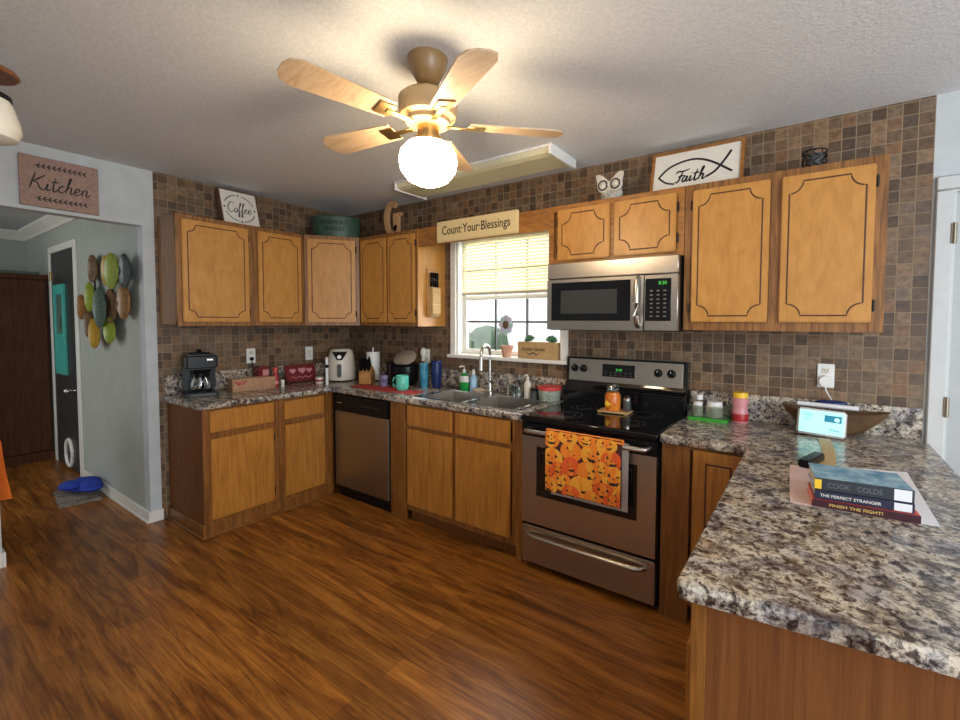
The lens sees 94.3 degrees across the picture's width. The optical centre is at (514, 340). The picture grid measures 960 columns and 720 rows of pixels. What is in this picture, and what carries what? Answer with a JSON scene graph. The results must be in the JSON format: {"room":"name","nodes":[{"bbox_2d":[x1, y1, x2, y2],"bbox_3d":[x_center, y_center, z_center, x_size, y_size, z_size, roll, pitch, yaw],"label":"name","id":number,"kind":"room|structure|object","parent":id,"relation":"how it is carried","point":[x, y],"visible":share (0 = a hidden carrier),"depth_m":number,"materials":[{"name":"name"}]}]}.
{"room":"kitchen","nodes":[
{"label":"kitchen","id":0,"kind":"room"},
{"bbox_2d":[0,239,27,270],"bbox_3d":[-6.512,0.034,4.014,0.100,2.470,2.925,2,3,34],"label":"wall","id":1,"kind":"structure","parent":0,"point":[13,253],"depth_m":5.07,"materials":[{"name":"paint"}]},
{"bbox_2d":[0,208,46,229],"bbox_3d":[-5.358,-1.195,3.251,4.500,0.060,3.025,2,3,34],"label":"ceiling","id":2,"kind":"structure","parent":0,"point":[10,219],"depth_m":4.42,"materials":[{"name":"paint"}]},
{"bbox_2d":[27,219,145,507],"bbox_3d":[-4.558,0.023,4.503,4.500,2.470,0.134,2,3,34],"label":"wall","id":3,"kind":"structure","parent":0,"point":[111,376],"depth_m":3.68,"materials":[{"name":"paint"}]},
{"bbox_2d":[0,215,76,240],"bbox_3d":[-4.992,-1.100,2.948,3.550,0.100,2.925,2,3,34],"label":"trim","id":4,"kind":"structure","parent":3,"relation":"attached to","point":[47,223],"depth_m":4.65,"materials":[{"name":"white paint"}]},
{"bbox_2d":[47,239,84,476],"bbox_3d":[-4.396,0.166,4.337,0.980,2.200,0.138,2,3,34],"label":"door","id":5,"kind":"structure","parent":3,"relation":"in","point":[62,265],"depth_m":4.25,"materials":[{"name":"black paint"}]},
{"bbox_2d":[56,295,63,361],"bbox_3d":[-4.453,-0.116,4.365,0.260,0.660,0.008,2,3,34],"label":"print","id":6,"kind":"object","parent":5,"relation":"attached to","point":[59,319],"depth_m":4.38,"materials":[{"name":"teal paint"}]},
{"bbox_2d":[77,253,130,347],"bbox_3d":[-3.296,-0.314,3.551,1.445,0.765,0.080,2,3,34],"label":"wall art","id":7,"kind":"object","parent":3,"relation":"attached to","point":[105,307],"visible":1,"depth_m":3.44,"materials":[{"name":"multicoloured metal"}]},
{"bbox_2d":[83,469,163,523],"bbox_3d":[-3.283,1.256,3.683,1.636,0.085,0.101,2,3,34],"label":"baseboard","id":8,"kind":"structure","parent":3,"relation":"attached to","point":[139,511],"depth_m":3.39,"materials":[{"name":"white paint"}]},
{"bbox_2d":[0,141,348,552],"bbox_3d":[-3.405,0.102,2.094,0.100,2.525,6.000,2,3,34],"label":"wall","id":9,"kind":"structure","parent":0,"point":[128,195],"depth_m":3.24,"materials":[{"name":"tile"}]},
{"bbox_2d":[0,547,6,568],"bbox_3d":[-4.073,1.356,1.162,0.130,0.090,3.629,2,3,34],"label":"baseboard","id":10,"kind":"structure","parent":9,"relation":"attached to","point":[3,564],"depth_m":2.62,"materials":[{"name":"white paint"}]},
{"bbox_2d":[17,152,98,215],"bbox_3d":[-2.835,-0.965,2.776,0.024,0.300,0.352,2,3,34],"label":"kitchen sign","id":11,"kind":"object","parent":9,"relation":"attached to","point":[43,182],"visible":1,"depth_m":2.76,"materials":[{"name":"brown wood"}]},
{"bbox_2d":[157,212,304,325],"bbox_3d":[-2.178,-0.502,3.503,0.337,0.775,0.925,2,3,34],"label":"upper cabinet","id":12,"kind":"object","parent":9,"relation":"attached to","point":[212,272],"visible":1,"depth_m":3.29,"materials":[{"name":"brown wood"}]},
{"bbox_2d":[215,187,260,226],"bbox_3d":[-2.199,-1.041,3.547,0.136,0.301,0.284,2,3,34],"label":"coffee sign","id":13,"kind":"object","parent":12,"relation":"on","point":[234,206],"visible":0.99,"depth_m":3.53,"materials":[{"name":"wood"}]},
{"bbox_2d":[246,348,255,362],"bbox_3d":[-2.226,0.132,3.755,0.009,0.124,0.076,2,3,34],"label":"wall outlet","id":14,"kind":"object","parent":9,"relation":"attached to","point":[249,352],"visible":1,"depth_m":3.75,"materials":[{"name":"white plastic"}]},
{"bbox_2d":[305,347,312,359],"bbox_3d":[-1.934,0.123,4.189,0.010,0.124,0.076,2,3,34],"label":"light switch","id":15,"kind":"object","parent":9,"relation":"attached to","point":[308,350],"visible":1,"depth_m":4.18,"materials":[{"name":"white plastic"}]},
{"bbox_2d":[304,234,359,325],"bbox_3d":[-1.625,-0.524,4.085,0.601,0.775,0.667,2,3,34],"label":"upper cabinet","id":16,"kind":"object","parent":9,"relation":"attached to","point":[331,263],"visible":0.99,"depth_m":3.84,"materials":[{"name":"brown wood"}]},
{"bbox_2d":[310,215,362,237],"bbox_3d":[-1.601,-1.003,4.003,0.447,0.185,0.285,0,2,-15],"label":"metal bucket","id":17,"kind":"object","parent":16,"relation":"on","point":[324,225],"visible":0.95,"depth_m":3.88,"materials":[{"name":"green metal"}]},
{"bbox_2d":[0,458,690,719],"bbox_3d":[-2.368,1.427,1.460,11.600,0.060,6.020,2,3,34],"label":"floor","id":18,"kind":"structure","parent":0,"point":[337,606],"depth_m":2.14,"materials":[{"name":"laminate"}]},
{"bbox_2d":[0,272,55,466],"bbox_3d":[-5.361,0.296,4.393,0.584,1.925,1.030,2,3,34],"label":"wardrobe","id":19,"kind":"object","parent":18,"relation":"on","point":[26,427],"visible":0.96,"depth_m":4.50,"materials":[{"name":"brown wood"}]},
{"bbox_2d":[0,270,39,274],"bbox_3d":[-5.072,-0.685,4.510,0.200,0.030,0.320,2,3,34],"label":"case","id":20,"kind":"object","parent":19,"relation":"on","point":[2,271],"visible":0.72,"depth_m":4.47,"materials":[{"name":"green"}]},
{"bbox_2d":[54,490,102,508],"bbox_3d":[-3.625,1.288,3.692,0.480,0.018,0.260,2,3,41],"label":"floor mat","id":21,"kind":"object","parent":18,"relation":"on","point":[63,499],"visible":0.76,"depth_m":3.62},
{"bbox_2d":[58,476,103,491],"bbox_3d":[-3.618,1.214,3.715,0.453,0.112,0.265,2,3,40],"label":"slippers","id":22,"kind":"object","parent":21,"relation":"on","point":[87,483],"visible":1,"depth_m":3.65,"materials":[{"name":"fabric"}]},
{"bbox_2d":[167,400,280,540],"bbox_3d":[-2.173,0.882,3.320,0.614,0.874,0.527,2,3,34],"label":"base cabinet","id":23,"kind":"object","parent":18,"relation":"on","point":[224,461],"visible":0.92,"depth_m":3.13,"materials":[{"name":"brown wood"}]},
{"bbox_2d":[161,376,563,420],"bbox_3d":[-1.093,0.433,3.207,2.513,0.038,1.592,2,3,34],"label":"countertop","id":24,"kind":"structure","parent":23,"relation":"on","point":[225,398],"depth_m":3.26,"materials":[{"name":"stone"}]},
{"bbox_2d":[181,349,219,397],"bbox_3d":[-2.316,0.236,3.280,0.200,0.338,0.268,-2,3,-42],"label":"coffee maker","id":25,"kind":"object","parent":24,"relation":"on","point":[198,367],"visible":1,"depth_m":3.25,"materials":[{"name":"black plastic"}]},
{"bbox_2d":[228,375,274,392],"bbox_3d":[-2.088,0.346,3.539,0.101,0.100,0.310,2,3,40],"label":"wooden crate","id":26,"kind":"object","parent":24,"relation":"on","point":[243,384],"visible":1,"depth_m":3.50,"materials":[{"name":"brown wood"}]},
{"bbox_2d":[252,366,268,375],"bbox_3d":[-2.137,0.303,3.732,0.091,0.168,0.122,2,3,34],"label":"mug","id":27,"kind":"object","parent":24,"relation":"on","point":[258,370],"visible":0.57,"depth_m":3.71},
{"bbox_2d":[272,367,278,386],"bbox_3d":[-2.009,0.309,3.737,0.052,0.158,0.052,2,3,34],"label":"sauce bottle","id":28,"kind":"object","parent":24,"relation":"on","point":[275,369],"visible":0.71,"depth_m":3.72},
{"bbox_2d":[284,364,315,382],"bbox_3d":[-1.936,0.297,4.028,0.066,0.147,0.270,2,3,41],"label":"tin","id":29,"kind":"object","parent":24,"relation":"on","point":[304,372],"visible":0.97,"depth_m":4.01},
{"bbox_2d":[315,376,323,383],"bbox_3d":[-1.722,0.353,3.932,0.073,0.056,0.073,2,3,34],"label":"jar candle","id":30,"kind":"object","parent":24,"relation":"on","point":[318,380],"visible":1,"depth_m":3.90,"materials":[{"name":"glass"}]},
{"bbox_2d":[325,357,328,384],"bbox_3d":[-1.610,0.266,3.817,0.031,0.240,0.032,2,3,34],"label":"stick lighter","id":31,"kind":"object","parent":24,"relation":"on","point":[326,358],"visible":1,"depth_m":3.81,"materials":[{"name":"white plastic"}]},
{"bbox_2d":[328,348,355,381],"bbox_3d":[-1.606,0.224,4.126,0.251,0.298,0.251,2,3,31],"label":"air fryer","id":32,"kind":"object","parent":24,"relation":"on","point":[341,361],"visible":0.98,"depth_m":4.03,"materials":[{"name":"beige plastic"}]},
{"bbox_2d":[359,366,374,383],"bbox_3d":[-1.302,0.303,3.932,0.100,0.153,0.159,0,2,-1],"label":"knife block","id":33,"kind":"object","parent":24,"relation":"on","point":[365,377],"visible":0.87,"depth_m":3.86,"materials":[{"name":"brown wood"}]},
{"bbox_2d":[366,347,379,380],"bbox_3d":[-1.311,0.216,4.126,0.140,0.317,0.140,2,3,34],"label":"paper towel roll","id":34,"kind":"object","parent":24,"relation":"on","point":[374,356],"visible":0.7,"depth_m":4.08,"materials":[{"name":"white paper"}]},
{"bbox_2d":[349,384,423,394],"bbox_3d":[-1.041,0.395,3.603,0.720,0.006,0.170,2,3,34],"label":"towel","id":35,"kind":"object","parent":24,"relation":"on","point":[363,386],"visible":0.91,"depth_m":3.56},
{"bbox_2d":[379,375,387,386],"bbox_3d":[-1.095,0.340,3.727,0.072,0.092,0.072,2,3,34],"label":"jar","id":36,"kind":"object","parent":35,"relation":"on","point":[383,379],"visible":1,"depth_m":3.70,"materials":[{"name":"purple glass"}]},
{"bbox_2d":[392,375,408,390],"bbox_3d":[-0.902,0.338,3.552,0.100,0.118,0.125,-2,3,-44],"label":"mug","id":37,"kind":"object","parent":35,"relation":"on","point":[402,381],"visible":1,"depth_m":3.50,"materials":[{"name":"ceramic"}]},
{"bbox_2d":[386,361,393,381],"bbox_3d":[-1.119,0.286,4.049,0.096,0.182,0.078,0,2,-1],"label":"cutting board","id":38,"kind":"object","parent":24,"relation":"on","point":[388,362],"visible":0.16,"depth_m":4.05,"materials":[{"name":"black plastic"}]},
{"bbox_2d":[389,350,417,385],"bbox_3d":[-0.966,0.237,3.878,0.250,0.300,0.273,0,3,-17],"label":"slow cooker","id":39,"kind":"object","parent":24,"relation":"on","point":[403,364],"visible":0.8,"depth_m":3.80,"materials":[{"name":"black plastic"}]},
{"bbox_2d":[419,363,428,387],"bbox_3d":[-0.748,0.293,3.685,0.078,0.205,0.078,2,3,34],"label":"tumbler","id":40,"kind":"object","parent":24,"relation":"on","point":[424,367],"visible":1,"depth_m":3.66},
{"bbox_2d":[431,360,441,387],"bbox_3d":[-0.647,0.283,3.701,0.092,0.225,0.092,2,3,34],"label":"tumbler","id":41,"kind":"object","parent":24,"relation":"on","point":[436,365],"visible":1,"depth_m":3.67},
{"bbox_2d":[459,366,468,389],"bbox_3d":[-0.406,0.302,3.594,0.092,0.198,0.061,2,3,34],"label":"dish soap","id":42,"kind":"object","parent":24,"relation":"on","point":[464,378],"visible":0.96,"depth_m":3.57,"materials":[{"name":"green plastic"}]},
{"bbox_2d":[470,369,476,390],"bbox_3d":[-0.326,0.318,3.553,0.060,0.170,0.060,2,3,34],"label":"spray bottle","id":43,"kind":"object","parent":24,"relation":"on","point":[473,379],"visible":0.77,"depth_m":3.53,"materials":[{"name":"blue plastic"}]},
{"bbox_2d":[412,389,547,435],"bbox_3d":[-0.242,0.501,3.166,0.890,0.178,0.470,2,3,34],"label":"sink","id":44,"kind":"object","parent":24,"relation":"in","point":[512,403],"visible":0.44,"depth_m":3.23,"materials":[{"name":"silver metal"}]},
{"bbox_2d":[478,344,497,393],"bbox_3d":[-0.212,0.216,3.310,0.173,0.380,0.134,-1,3,-33],"label":"faucet","id":45,"kind":"object","parent":24,"relation":"on","point":[490,381],"visible":1,"depth_m":3.35,"materials":[{"name":"silver metal"}]},
{"bbox_2d":[502,380,510,394],"bbox_3d":[-0.056,0.357,3.353,0.068,0.112,0.044,-1,3,-35],"label":"soap dispenser","id":46,"kind":"object","parent":24,"relation":"on","point":[508,385],"visible":0.98,"depth_m":3.35,"materials":[{"name":"silver metal"}]},
{"bbox_2d":[524,374,531,396],"bbox_3d":[0.099,0.333,3.262,0.060,0.168,0.048,2,3,34],"label":"lotion bottle","id":47,"kind":"object","parent":24,"relation":"on","point":[527,385],"visible":0.84,"depth_m":3.24,"materials":[{"name":"beige plastic"}]},
{"bbox_2d":[530,387,538,397],"bbox_3d":[0.144,0.382,3.209,0.064,0.075,0.064,2,3,34],"label":"jar","id":48,"kind":"object","parent":24,"relation":"on","point":[533,391],"visible":0.83,"depth_m":3.18,"materials":[{"name":"glass"}]},
{"bbox_2d":[537,384,561,401],"bbox_3d":[0.250,0.372,3.138,0.176,0.102,0.176,2,3,34],"label":"food container","id":49,"kind":"object","parent":24,"relation":"on","point":[547,392],"visible":0.98,"depth_m":3.07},
{"bbox_2d":[278,392,334,512],"bbox_3d":[-1.893,0.866,3.737,0.614,0.874,0.475,2,3,34],"label":"base cabinet","id":50,"kind":"object","parent":18,"relation":"on","point":[306,423],"visible":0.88,"depth_m":3.54,"materials":[{"name":"brown wood"}]},
{"bbox_2d":[334,393,390,511],"bbox_3d":[-1.054,0.872,3.767,0.672,0.868,0.613,2,3,34],"label":"dishwasher","id":51,"kind":"object","parent":18,"relation":"on","point":[362,424],"visible":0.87,"depth_m":3.50,"materials":[{"name":"metal"}]},
{"bbox_2d":[391,401,525,562],"bbox_3d":[-0.275,0.894,3.252,1.180,0.874,0.618,2,3,34],"label":"base cabinet","id":52,"kind":"object","parent":18,"relation":"on","point":[458,472],"visible":0.75,"depth_m":2.95,"materials":[{"name":"brown wood"}]},
{"bbox_2d":[521,356,688,606],"bbox_3d":[0.527,0.746,2.646,0.803,1.228,0.690,2,3,34],"label":"stove","id":53,"kind":"object","parent":18,"relation":"on","point":[617,551],"visible":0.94,"depth_m":2.49,"materials":[{"name":"silver metal"}]},
{"bbox_2d":[545,428,628,512],"bbox_3d":[0.369,0.679,2.342,0.458,0.370,0.048,2,3,34],"label":"dish towel","id":54,"kind":"object","parent":53,"relation":"hanging from","point":[591,469],"visible":1,"depth_m":2.31,"materials":[{"name":"orange fabric"}]},
{"bbox_2d":[521,402,683,440],"bbox_3d":[0.526,0.460,2.630,0.803,0.037,0.560,2,3,34],"label":"cooktop","id":55,"kind":"object","parent":53,"relation":"in","point":[643,424],"depth_m":2.51,"materials":[{"name":"black glass"}]},
{"bbox_2d":[597,407,632,414],"bbox_3d":[0.613,0.432,2.703,0.190,0.014,0.110,2,3,31],"label":"board","id":56,"kind":"object","parent":53,"relation":"on","point":[603,409],"visible":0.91,"depth_m":2.66,"materials":[{"name":"brown wood"}]},
{"bbox_2d":[605,391,620,410],"bbox_3d":[0.600,0.345,2.707,0.094,0.160,0.096,2,3,34],"label":"jar","id":57,"kind":"object","parent":56,"relation":"on","point":[612,398],"visible":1,"depth_m":2.67,"materials":[{"name":"orange"}]},
{"bbox_2d":[623,396,630,411],"bbox_3d":[0.680,0.383,2.680,0.052,0.087,0.052,2,3,34],"label":"shaker","id":58,"kind":"object","parent":56,"relation":"on","point":[626,400],"visible":1,"depth_m":2.66,"materials":[{"name":"silver metal"}]},
{"bbox_2d":[659,442,742,622],"bbox_3d":[1.059,0.937,2.356,0.400,0.874,0.622,2,3,34],"label":"base cabinet","id":59,"kind":"object","parent":18,"relation":"on","point":[694,480],"visible":0.39,"depth_m":2.16,"materials":[{"name":"brown wood"}]},
{"bbox_2d":[685,602,959,719],"bbox_3d":[0.979,0.980,1.337,0.660,0.874,1.184,2,3,34],"label":"base cabinet","id":60,"kind":"object","parent":18,"relation":"on","point":[738,667],"visible":0.35,"depth_m":0.91,"materials":[{"name":"brown wood"}]},
{"bbox_2d":[660,414,959,678],"bbox_3d":[0.995,0.509,1.641,1.069,0.038,1.867,2,3,34],"label":"countertop","id":61,"kind":"structure","parent":60,"relation":"on","point":[879,586],"depth_m":1.06,"materials":[{"name":"stone"}]},
{"bbox_2d":[687,413,730,423],"bbox_3d":[1.112,0.410,2.536,0.210,0.085,0.130,2,3,34],"label":"tray","id":62,"kind":"object","parent":61,"relation":"on","point":[725,419],"visible":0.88,"depth_m":2.49,"materials":[{"name":"green plastic"}]},
{"bbox_2d":[693,401,702,416],"bbox_3d":[1.052,0.392,2.548,0.054,0.082,0.054,2,3,34],"label":"spice jar","id":63,"kind":"object","parent":62,"relation":"in","point":[697,405],"visible":1,"depth_m":2.53,"materials":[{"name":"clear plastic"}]},
{"bbox_2d":[696,394,702,405],"bbox_3d":[1.080,0.374,2.595,0.042,0.115,0.042,2,3,34],"label":"spice jar","id":64,"kind":"object","parent":62,"relation":"in","point":[699,397],"visible":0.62,"depth_m":2.58,"materials":[{"name":"white plastic"}]},
{"bbox_2d":[706,400,722,417],"bbox_3d":[1.135,0.391,2.519,0.088,0.088,0.088,2,3,34],"label":"spice jar","id":65,"kind":"object","parent":62,"relation":"in","point":[714,408],"visible":1,"depth_m":2.48,"materials":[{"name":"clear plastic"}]},
{"bbox_2d":[731,391,748,423],"bbox_3d":[1.252,0.372,2.464,0.087,0.168,0.087,2,3,34],"label":"bottle","id":66,"kind":"object","parent":61,"relation":"on","point":[739,414],"visible":1,"depth_m":2.43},
{"bbox_2d":[796,407,847,438],"bbox_3d":[1.496,0.401,2.166,0.202,0.128,0.042,2,3,40],"label":"smart display","id":67,"kind":"object","parent":61,"relation":"on","point":[820,422],"visible":1,"depth_m":2.16,"materials":[{"name":"white plastic"}]},
{"bbox_2d":[790,465,857,513],"bbox_3d":[1.052,0.493,1.529,0.190,0.002,0.492,2,3,34],"label":"magazine","id":68,"kind":"object","parent":61,"relation":"on","point":[799,477],"visible":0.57,"depth_m":1.51,"materials":[{"name":"paper"}]},
{"bbox_2d":[798,451,824,468],"bbox_3d":[1.165,0.469,1.742,0.170,0.030,0.040,-2,3,-39],"label":"case","id":69,"kind":"object","parent":68,"relation":"on","point":[814,457],"visible":0.94,"depth_m":1.72,"materials":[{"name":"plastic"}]},
{"bbox_2d":[807,482,920,523],"bbox_3d":[1.044,0.489,1.347,0.250,0.022,0.157,2,3,29],"label":"book","id":70,"kind":"object","parent":68,"relation":"on","point":[884,513],"visible":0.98,"depth_m":1.28,"materials":[{"name":"red paper"}]},
{"bbox_2d":[809,479,914,513],"bbox_3d":[1.044,0.464,1.353,0.232,0.026,0.152,2,3,28],"label":"book","id":71,"kind":"object","parent":70,"relation":"on","point":[899,506],"visible":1,"depth_m":1.28,"materials":[{"name":"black paper"}]},
{"bbox_2d":[808,463,914,503],"bbox_3d":[1.048,0.432,1.361,0.233,0.036,0.162,1,3,27],"label":"book","id":72,"kind":"object","parent":71,"relation":"on","point":[861,482],"visible":1,"depth_m":1.32,"materials":[{"name":"white paper"}]},
{"bbox_2d":[818,438,835,465],"bbox_3d":[1.347,0.477,1.916,0.060,0.004,0.470,2,3,34],"label":"strap","id":73,"kind":"object","parent":61,"relation":"on","point":[827,447],"visible":0.86,"depth_m":1.90,"materials":[{"name":"beige fabric"}]},
{"bbox_2d":[781,403,890,435],"bbox_3d":[1.599,0.402,2.232,0.450,0.128,0.156,2,3,34],"label":"dough bowl","id":74,"kind":"object","parent":61,"relation":"on","point":[858,422],"visible":0.44,"depth_m":2.15,"materials":[{"name":"brown wood"}]},
{"bbox_2d":[797,401,858,410],"bbox_3d":[1.562,0.327,2.218,0.250,0.022,0.022,2,3,40],"label":"paper roll","id":75,"kind":"object","parent":74,"relation":"on","point":[804,403],"visible":1,"depth_m":2.21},
{"bbox_2d":[815,399,847,405],"bbox_3d":[1.604,0.321,2.250,0.137,0.038,0.053,2,3,34],"label":"pouch","id":76,"kind":"object","parent":74,"relation":"on","point":[826,401],"visible":0.61,"depth_m":2.23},
{"bbox_2d":[856,468,939,526],"bbox_3d":[1.232,0.497,1.469,0.173,0.002,0.553,2,3,34],"label":"paper sheet","id":77,"kind":"object","parent":61,"relation":"on","point":[927,518],"visible":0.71,"depth_m":1.35,"materials":[{"name":"paper"}]},
{"bbox_3d":[-3.601,0.977,2.742,0.480,0.720,0.480,2,3,34],"label":"side table","id":78,"kind":"object","parent":18,"relation":"on","visible":0},
{"bbox_2d":[0,441,11,500],"bbox_3d":[-3.600,0.811,2.736,0.604,0.392,0.603,2,3,34],"label":"tablecloth","id":79,"kind":"object","parent":78,"relation":"on","point":[5,493],"visible":1,"depth_m":2.80,"materials":[{"name":"orange fabric"}]},
{"bbox_2d":[0,0,959,215],"bbox_3d":[-0.453,-1.093,0.063,7.000,0.060,6.000,2,3,34],"label":"ceiling","id":80,"kind":"structure","parent":0,"point":[193,90],"depth_m":1.89,"materials":[{"name":"paint"}]},
{"bbox_2d":[0,64,22,145],"bbox_3d":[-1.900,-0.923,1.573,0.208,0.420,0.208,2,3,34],"label":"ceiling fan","id":81,"kind":"object","parent":80,"relation":"hanging from","point":[11,134],"visible":1,"depth_m":1.60,"materials":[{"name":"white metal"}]},
{"bbox_2d":[277,46,562,187],"bbox_3d":[-0.381,-0.882,1.798,1.064,0.507,1.070,2,3,34],"label":"ceiling fan","id":82,"kind":"object","parent":80,"relation":"hanging from","point":[426,160],"visible":1,"depth_m":1.71,"materials":[{"name":"wood"}]},
{"bbox_2d":[395,143,575,199],"bbox_3d":[-0.253,-1.160,3.139,1.360,0.062,0.336,2,3,34],"label":"fluorescent light","id":83,"kind":"object","parent":80,"relation":"attached to","point":[546,157],"visible":0.98,"depth_m":2.94,"materials":[{"name":"white plastic"}]},
{"bbox_2d":[349,90,959,440],"bbox_3d":[1.206,0.098,2.683,7.100,2.525,0.120,2,3,34],"label":"wall","id":84,"kind":"structure","parent":0,"point":[921,137],"depth_m":2.38,"materials":[{"name":"tile"}]},
{"bbox_2d":[164,361,566,398],"bbox_3d":[-1.087,0.340,3.212,2.514,0.148,1.574,2,3,34],"label":"backsplash","id":85,"kind":"structure","parent":84,"relation":"attached to","point":[450,377],"depth_m":3.56,"materials":[{"name":"laminate"}]},
{"bbox_2d":[360,229,444,325],"bbox_3d":[-0.986,-0.512,3.858,0.725,0.775,0.337,2,3,34],"label":"upper cabinet","id":86,"kind":"object","parent":84,"relation":"attached to","point":[393,267],"visible":0.98,"depth_m":3.68,"materials":[{"name":"brown wood"}]},
{"bbox_2d":[384,201,402,232],"bbox_3d":[-1.036,-1.043,3.797,0.210,0.290,0.030,2,3,34],"label":"letter","id":87,"kind":"object","parent":86,"relation":"on","point":[396,216],"visible":0.9,"depth_m":3.78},
{"bbox_2d":[427,269,440,316],"bbox_3d":[-0.660,-0.384,3.646,0.055,0.390,0.113,2,3,34],"label":"rack","id":88,"kind":"object","parent":86,"relation":"attached to","point":[433,294],"visible":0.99,"depth_m":3.62,"materials":[{"name":"brown wood"}]},
{"bbox_2d":[418,208,548,246],"bbox_3d":[-0.265,-0.797,3.201,1.189,0.140,0.020,2,3,34],"label":"valance board","id":89,"kind":"object","parent":86,"relation":"attached to","point":[536,220],"visible":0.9,"depth_m":2.97,"materials":[{"name":"brown wood"}]},
{"bbox_2d":[437,209,518,242],"bbox_3d":[-0.279,-0.808,3.181,0.740,0.154,0.025,2,3,34],"label":"sign","id":90,"kind":"object","parent":89,"relation":"attached to","point":[506,222],"visible":1,"depth_m":3.15,"materials":[{"name":"beige"}]},
{"bbox_2d":[424,349,429,362],"bbox_3d":[-0.777,0.141,3.939,0.076,0.124,0.009,2,3,34],"label":"wall outlet","id":91,"kind":"object","parent":84,"relation":"attached to","point":[427,357],"visible":0.85,"depth_m":3.93,"materials":[{"name":"white plastic"}]},
{"bbox_2d":[420,348,425,360],"bbox_3d":[-0.804,0.124,3.922,0.061,0.120,0.045,2,3,34],"label":"air freshener","id":92,"kind":"object","parent":91,"relation":"attached to","point":[423,350],"visible":1,"depth_m":3.90,"materials":[{"name":"white plastic"}]},
{"bbox_2d":[447,234,567,364],"bbox_3d":[-0.052,-0.371,3.478,1.130,1.055,0.175,2,3,34],"label":"window","id":93,"kind":"structure","parent":84,"relation":"in","point":[459,304],"depth_m":3.71,"materials":[{"name":"white paint"}]},
{"bbox_2d":[461,231,548,295],"bbox_3d":[-0.047,-0.594,3.466,0.944,0.463,0.044,2,3,34],"label":"window blind","id":94,"kind":"object","parent":93,"relation":"attached to","point":[483,285],"visible":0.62,"depth_m":3.48,"materials":[{"name":"beige"}]},
{"bbox_2d":[499,315,513,356],"bbox_3d":[-0.058,-0.033,3.446,0.106,0.328,0.106,0,3,-16],"label":"flower pot","id":95,"kind":"object","parent":93,"relation":"on","point":[505,324],"visible":1,"depth_m":3.42,"materials":[{"name":"ceramic"}]},
{"bbox_2d":[518,341,559,359],"bbox_3d":[0.183,0.076,3.284,0.330,0.125,0.078,2,3,34],"label":"planter box","id":96,"kind":"object","parent":93,"relation":"on","point":[526,350],"visible":0.99,"depth_m":3.24,"materials":[{"name":"brown wood"}]},
{"bbox_2d":[546,335,556,342],"bbox_3d":[0.271,-0.010,3.234,0.074,0.055,0.083,-1,3,-33],"label":"succulent","id":97,"kind":"object","parent":96,"relation":"in","point":[552,338],"visible":1,"depth_m":3.22,"materials":[{"name":"green plant"}]},
{"bbox_2d":[549,186,685,263],"bbox_3d":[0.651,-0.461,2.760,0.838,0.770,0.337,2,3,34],"label":"upper cabinet","id":98,"kind":"object","parent":84,"relation":"attached to","point":[652,223],"visible":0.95,"depth_m":2.58,"materials":[{"name":"brown wood"}]},
{"bbox_2d":[596,170,623,198],"bbox_3d":[0.596,-0.934,2.738,0.174,0.177,0.099,2,3,34],"label":"owl figurine","id":99,"kind":"object","parent":98,"relation":"on","point":[612,188],"visible":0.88,"depth_m":2.71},
{"bbox_2d":[547,254,693,331],"bbox_3d":[0.630,-0.264,2.706,0.792,0.410,0.450,2,3,34],"label":"microwave","id":100,"kind":"object","parent":98,"relation":"attached to","point":[638,293],"visible":1,"depth_m":2.53,"materials":[{"name":"silver metal"}]},
{"bbox_2d":[683,154,889,332],"bbox_3d":[1.351,-0.435,2.290,0.845,0.775,0.337,2,3,34],"label":"upper cabinet","id":101,"kind":"object","parent":84,"relation":"attached to","point":[803,249],"visible":1,"depth_m":2.11,"materials":[{"name":"brown wood"}]},
{"bbox_2d":[649,137,745,191],"bbox_3d":[1.042,-0.977,2.556,0.500,0.282,0.108,2,3,34],"label":"sign","id":102,"kind":"object","parent":101,"relation":"on","point":[724,160],"visible":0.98,"depth_m":2.54,"materials":[{"name":"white wood"}]},
{"bbox_2d":[802,147,827,166],"bbox_3d":[1.466,-0.870,2.170,0.107,0.102,0.107,2,3,34],"label":"candle holder","id":103,"kind":"object","parent":101,"relation":"on","point":[812,159],"visible":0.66,"depth_m":2.14,"materials":[{"name":"black metal"}]},
{"bbox_2d":[805,152,823,166],"bbox_3d":[1.466,-0.864,2.170,0.076,0.077,0.076,2,3,34],"label":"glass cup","id":104,"kind":"object","parent":103,"relation":"on","point":[812,159],"depth_m":2.14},
{"bbox_2d":[689,389,922,439],"bbox_3d":[1.505,0.386,2.409,1.053,0.148,0.019,2,3,34],"label":"backsplash","id":105,"kind":"structure","parent":84,"relation":"attached to","point":[903,422],"depth_m":2.40,"materials":[{"name":"laminate"}]},
{"bbox_2d":[818,375,831,399],"bbox_3d":[1.607,0.253,2.291,0.067,0.138,0.072,2,3,34],"label":"charger","id":106,"kind":"object","parent":84,"relation":"attached to","point":[824,380],"visible":0.91,"depth_m":2.30,"materials":[{"name":"white plastic"}]},
{"bbox_2d":[816,364,834,387],"bbox_3d":[1.628,0.186,2.325,0.076,0.124,0.009,2,3,34],"label":"wall outlet","id":107,"kind":"object","parent":84,"relation":"attached to","point":[822,369],"visible":0.56,"depth_m":2.32,"materials":[{"name":"white plastic"}]},
{"bbox_2d":[925,174,959,475],"bbox_3d":[2.372,0.329,1.847,0.982,2.145,0.082,2,3,34],"label":"door","id":108,"kind":"structure","parent":84,"relation":"in","point":[942,432],"depth_m":2.06,"materials":[{"name":"paint"}]},
{"label":"outside","id":109,"kind":"structure","parent":0,"visible":0},
{"bbox_3d":[3.202,1.509,10.125,14.000,0.100,13.400,2,3,34],"label":"ground","id":110,"kind":"structure","parent":109,"visible":0},
{"bbox_2d":[469,325,508,349],"bbox_3d":[-0.931,0.693,7.631,1.623,1.902,1.934,2,3,34],"label":"bush","id":111,"kind":"object","parent":110,"relation":"on","point":[480,336],"visible":0.02,"depth_m":7.44,"materials":[{"name":"green plant"}]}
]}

